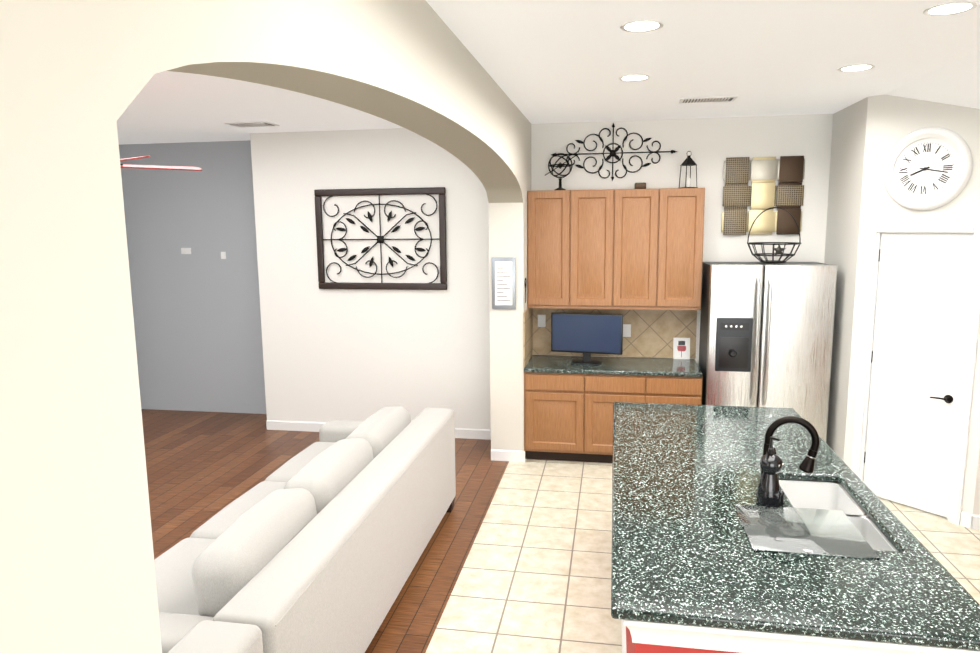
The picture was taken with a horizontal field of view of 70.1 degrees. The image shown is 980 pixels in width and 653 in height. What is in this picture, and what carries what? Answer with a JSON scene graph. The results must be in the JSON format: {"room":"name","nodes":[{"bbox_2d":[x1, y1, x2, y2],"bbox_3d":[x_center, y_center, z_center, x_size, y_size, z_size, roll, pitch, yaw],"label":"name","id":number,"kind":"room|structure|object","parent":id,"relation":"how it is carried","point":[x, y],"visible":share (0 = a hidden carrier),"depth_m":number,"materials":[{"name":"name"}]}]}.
{"room":"kitchen","nodes":[
{"label":"kitchen","id":0,"kind":"room"},
{"bbox_2d":[141,409,508,652],"bbox_3d":[-3.990,1.640,3.950,7.370,0.060,11.100,1,9,10],"label":"floor","id":1,"kind":"structure","parent":0,"point":[202,467],"depth_m":5.79,"materials":[{"name":"brown wood"}]},
{"bbox_2d":[154,406,455,652],"bbox_3d":[-1.020,1.132,3.934,1.053,0.894,2.850,1,9,10],"label":"sofa","id":2,"kind":"object","parent":1,"relation":"on","point":[318,547],"visible":0.94,"depth_m":3.29,"materials":[{"name":"fabric"}]},
{"bbox_2d":[0,0,979,652],"bbox_3d":[-1.899,0.099,3.334,11.650,3.130,11.120,1,9,10],"label":"wall","id":3,"kind":"structure","parent":0,"point":[118,310],"depth_m":4.64,"materials":[{"name":"white paint"}]},
{"bbox_2d":[120,155,201,170],"bbox_3d":[-2.573,-1.164,4.274,1.384,0.695,1.368,1,9,10],"label":"ceiling fan","id":4,"kind":"object","parent":3,"relation":"hanging from","point":[162,167],"visible":0.04,"depth_m":4.57,"materials":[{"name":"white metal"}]},
{"bbox_2d":[181,248,190,253],"bbox_3d":[-3.403,-0.846,7.829,0.120,0.070,0.006,1,9,10],"label":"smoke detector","id":5,"kind":"object","parent":3,"relation":"attached to","point":[185,250],"visible":1,"depth_m":7.83,"materials":[{"name":"white plastic"}]},
{"bbox_2d":[221,252,225,258],"bbox_3d":[-2.960,-0.789,7.758,0.060,0.080,0.006,1,9,10],"label":"light switch","id":6,"kind":"object","parent":3,"relation":"attached to","point":[223,255],"visible":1,"depth_m":7.75,"materials":[{"name":"white plastic"}]},
{"bbox_2d":[224,121,279,126],"bbox_3d":[-2.136,-1.813,6.281,0.400,0.012,0.250,1,9,10],"label":"air vent","id":7,"kind":"object","parent":3,"relation":"in","point":[252,124],"visible":1,"depth_m":6.23,"materials":[{"name":"white metal"}]},
{"bbox_2d":[266,420,490,439],"bbox_3d":[-1.119,1.055,7.142,2.500,0.100,0.014,1,9,10],"label":"baseboard","id":8,"kind":"structure","parent":3,"relation":"attached to","point":[465,433],"depth_m":7.26,"materials":[{"name":"white wood"}]},
{"bbox_2d":[314,187,446,289],"bbox_3d":[-1.071,-0.851,6.831,1.320,0.980,0.035,1,9,10],"label":"art","id":9,"kind":"object","parent":3,"relation":"attached to","point":[380,239],"visible":0.94,"depth_m":6.82,"materials":[{"name":"black metal"}]},
{"bbox_2d":[492,257,515,308],"bbox_3d":[0.120,-0.376,6.082,0.210,0.450,0.021,1,9,10],"label":"frame","id":10,"kind":"object","parent":3,"relation":"attached to","point":[503,282],"visible":1,"depth_m":6.07,"materials":[{"name":"grey metal"}]},
{"bbox_2d":[491,449,524,462],"bbox_3d":[0.161,1.168,6.306,0.314,0.100,0.030,1,9,10],"label":"baseboard","id":11,"kind":"structure","parent":3,"relation":"attached to","point":[496,455],"depth_m":6.31,"materials":[{"name":"white wood"}]},
{"bbox_2d":[524,278,526,302],"bbox_3d":[0.260,-0.302,6.205,0.119,0.263,0.098,1,9,10],"label":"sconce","id":12,"kind":"object","parent":3,"relation":"attached to","point":[525,283],"visible":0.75,"depth_m":6.20,"materials":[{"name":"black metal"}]},
{"bbox_2d":[523,308,534,367],"bbox_3d":[0.348,0.077,6.406,0.011,0.487,0.590,1,9,10],"label":"backsplash","id":13,"kind":"structure","parent":3,"relation":"attached to","point":[529,314],"depth_m":6.40,"materials":[{"name":"tile"}]},
{"bbox_2d":[527,175,570,306],"bbox_3d":[0.551,-0.776,6.396,0.381,1.141,0.342,1,9,10],"label":"upper cabinet","id":14,"kind":"object","parent":3,"relation":"attached to","point":[549,211],"depth_m":6.24,"materials":[{"name":"brown wood"}]},
{"bbox_2d":[571,189,614,306],"bbox_3d":[0.926,-0.713,6.339,0.380,1.025,0.342,1,9,10],"label":"upper cabinet","id":15,"kind":"object","parent":3,"relation":"attached to","point":[592,211],"depth_m":6.17,"materials":[{"name":"brown wood"}]},
{"bbox_2d":[551,123,677,180],"bbox_3d":[1.115,-1.582,6.340,1.140,0.520,0.032,1,9,10],"label":"art","id":16,"kind":"object","parent":3,"relation":"attached to","point":[612,153],"visible":0.96,"depth_m":6.34,"materials":[{"name":"black metal"}]},
{"bbox_2d":[535,308,696,358],"bbox_3d":[1.151,0.043,6.585,1.530,0.487,0.011,1,9,10],"label":"backsplash","id":17,"kind":"structure","parent":3,"relation":"attached to","point":[654,333],"depth_m":6.53,"materials":[{"name":"tile"}]},
{"bbox_2d":[538,315,545,326],"bbox_3d":[0.493,-0.053,6.674,0.075,0.120,0.012,1,9,10],"label":"switch plate","id":18,"kind":"object","parent":17,"relation":"attached to","point":[541,320],"visible":1,"depth_m":6.67,"materials":[{"name":"white plastic"}]},
{"bbox_2d":[623,324,630,336],"bbox_3d":[1.282,0.039,6.550,0.075,0.120,0.006,1,9,10],"label":"outlet","id":19,"kind":"object","parent":17,"relation":"attached to","point":[626,330],"visible":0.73,"depth_m":6.55,"materials":[{"name":"white plastic"}]},
{"bbox_2d":[619,74,650,80],"bbox_3d":[0.912,-1.567,4.409,0.200,0.004,0.200,1,9,10],"label":"recessed light","id":20,"kind":"object","parent":3,"relation":"in","point":[638,77],"visible":1,"depth_m":4.39,"materials":[{"name":"white"}]},
{"bbox_2d":[615,182,662,306],"bbox_3d":[1.301,-0.737,6.268,0.381,1.086,0.342,1,9,10],"label":"upper cabinet","id":21,"kind":"object","parent":3,"relation":"attached to","point":[639,246],"depth_m":6.11,"materials":[{"name":"brown wood"}]},
{"bbox_2d":[620,20,663,32],"bbox_3d":[0.704,-1.390,3.240,0.200,0.004,0.200,1,9,10],"label":"recessed light","id":22,"kind":"object","parent":3,"relation":"in","point":[639,26],"visible":1,"depth_m":3.24,"materials":[{"name":"white"}]},
{"bbox_2d":[659,163,704,309],"bbox_3d":[1.675,-0.800,6.192,0.380,1.226,0.342,1,9,10],"label":"upper cabinet","id":23,"kind":"object","parent":3,"relation":"attached to","point":[681,212],"depth_m":6.05,"materials":[{"name":"brown wood"}]},
{"bbox_2d":[679,96,737,103],"bbox_3d":[1.625,-1.690,5.218,0.400,0.012,0.200,1,9,10],"label":"air vent","id":24,"kind":"object","parent":3,"relation":"in","point":[709,99],"visible":1,"depth_m":5.17,"materials":[{"name":"white metal"}]},
{"bbox_2d":[721,156,804,234],"bbox_3d":[2.404,-1.150,6.159,0.675,0.675,0.024,1,9,10],"label":"art","id":25,"kind":"object","parent":3,"relation":"attached to","point":[758,196],"visible":0.92,"depth_m":6.15,"materials":[{"name":"beige"}]},
{"bbox_2d":[838,64,874,71],"bbox_3d":[2.192,-1.545,4.184,0.200,0.004,0.200,1,9,10],"label":"recessed light","id":26,"kind":"object","parent":3,"relation":"in","point":[859,67],"visible":1,"depth_m":4.19,"materials":[{"name":"white"}]},
{"bbox_2d":[851,219,979,524],"bbox_3d":[3.107,0.296,5.101,0.125,2.125,0.780,-6,10,-34],"label":"pantry door","id":27,"kind":"structure","parent":3,"relation":"in","point":[920,320],"depth_m":5.07,"materials":[{"name":"white wood"}]},
{"bbox_2d":[883,127,971,209],"bbox_3d":[3.030,-1.098,4.873,0.048,0.570,0.570,-6,10,-34],"label":"clock","id":28,"kind":"object","parent":3,"relation":"attached to","point":[927,168],"visible":1,"depth_m":4.86,"materials":[{"name":"white plastic"},{"name":"black plastic"}]},
{"bbox_2d":[923,1,977,15],"bbox_3d":[1.984,-1.369,3.015,0.200,0.004,0.200,1,9,10],"label":"recessed light","id":29,"kind":"object","parent":3,"relation":"in","point":[952,8],"visible":1,"depth_m":3.01,"materials":[{"name":"white"}]},
{"bbox_2d":[426,459,979,652],"bbox_3d":[1.614,1.861,2.111,4.310,0.060,9.400,1,9,10],"label":"floor","id":30,"kind":"structure","parent":0,"point":[534,576],"depth_m":4.40,"materials":[{"name":"tile"}]},
{"bbox_2d":[524,313,702,462],"bbox_3d":[1.101,0.537,6.350,1.522,1.317,0.627,1,9,10],"label":"base cabinet","id":31,"kind":"object","parent":30,"relation":"on","point":[569,401],"depth_m":6.17,"materials":[{"name":"brown wood"}]},
{"bbox_2d":[551,313,623,365],"bbox_3d":[0.872,0.107,6.312,0.641,0.452,0.192,1,9,10],"label":"monitor","id":32,"kind":"object","parent":31,"relation":"on","point":[586,334],"depth_m":6.28,"materials":[{"name":"black plastic"}]},
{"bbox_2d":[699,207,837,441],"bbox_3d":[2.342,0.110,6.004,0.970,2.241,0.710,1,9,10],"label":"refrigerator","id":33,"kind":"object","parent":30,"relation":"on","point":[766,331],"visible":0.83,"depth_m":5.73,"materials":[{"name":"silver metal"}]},
{"bbox_2d":[746,207,801,263],"bbox_3d":[2.401,-0.774,5.906,0.431,0.465,0.431,1,9,10],"label":"basket","id":34,"kind":"object","parent":33,"relation":"on","point":[778,250],"depth_m":5.88,"materials":[{"name":"black metal"}]},
{"bbox_2d":[619,618,979,652],"bbox_3d":[1.209,1.191,3.468,1.122,0.872,2.580,1,9,10],"label":"kitchen island","id":35,"kind":"object","parent":30,"relation":"on","point":[639,635],"depth_m":2.20,"materials":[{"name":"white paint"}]},
{"bbox_2d":[611,402,979,649],"bbox_3d":[1.192,0.737,3.418,1.170,0.040,2.630,1,9,10],"label":"island countertop","id":36,"kind":"structure","parent":35,"relation":"on","point":[681,552],"depth_m":2.55,"materials":[{"name":"green stone"}]},
{"bbox_2d":[755,414,822,493],"bbox_3d":[1.320,0.584,3.104,0.285,0.354,0.312,1,9,10],"label":"faucet","id":37,"kind":"object","parent":36,"relation":"on","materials":[{"name":"black metal"}]},
{"bbox_2d":[731,478,886,557],"bbox_3d":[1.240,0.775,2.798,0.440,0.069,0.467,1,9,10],"label":"sink","id":38,"kind":"object","parent":36,"relation":"in","point":[792,521],"depth_m":2.86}
]}

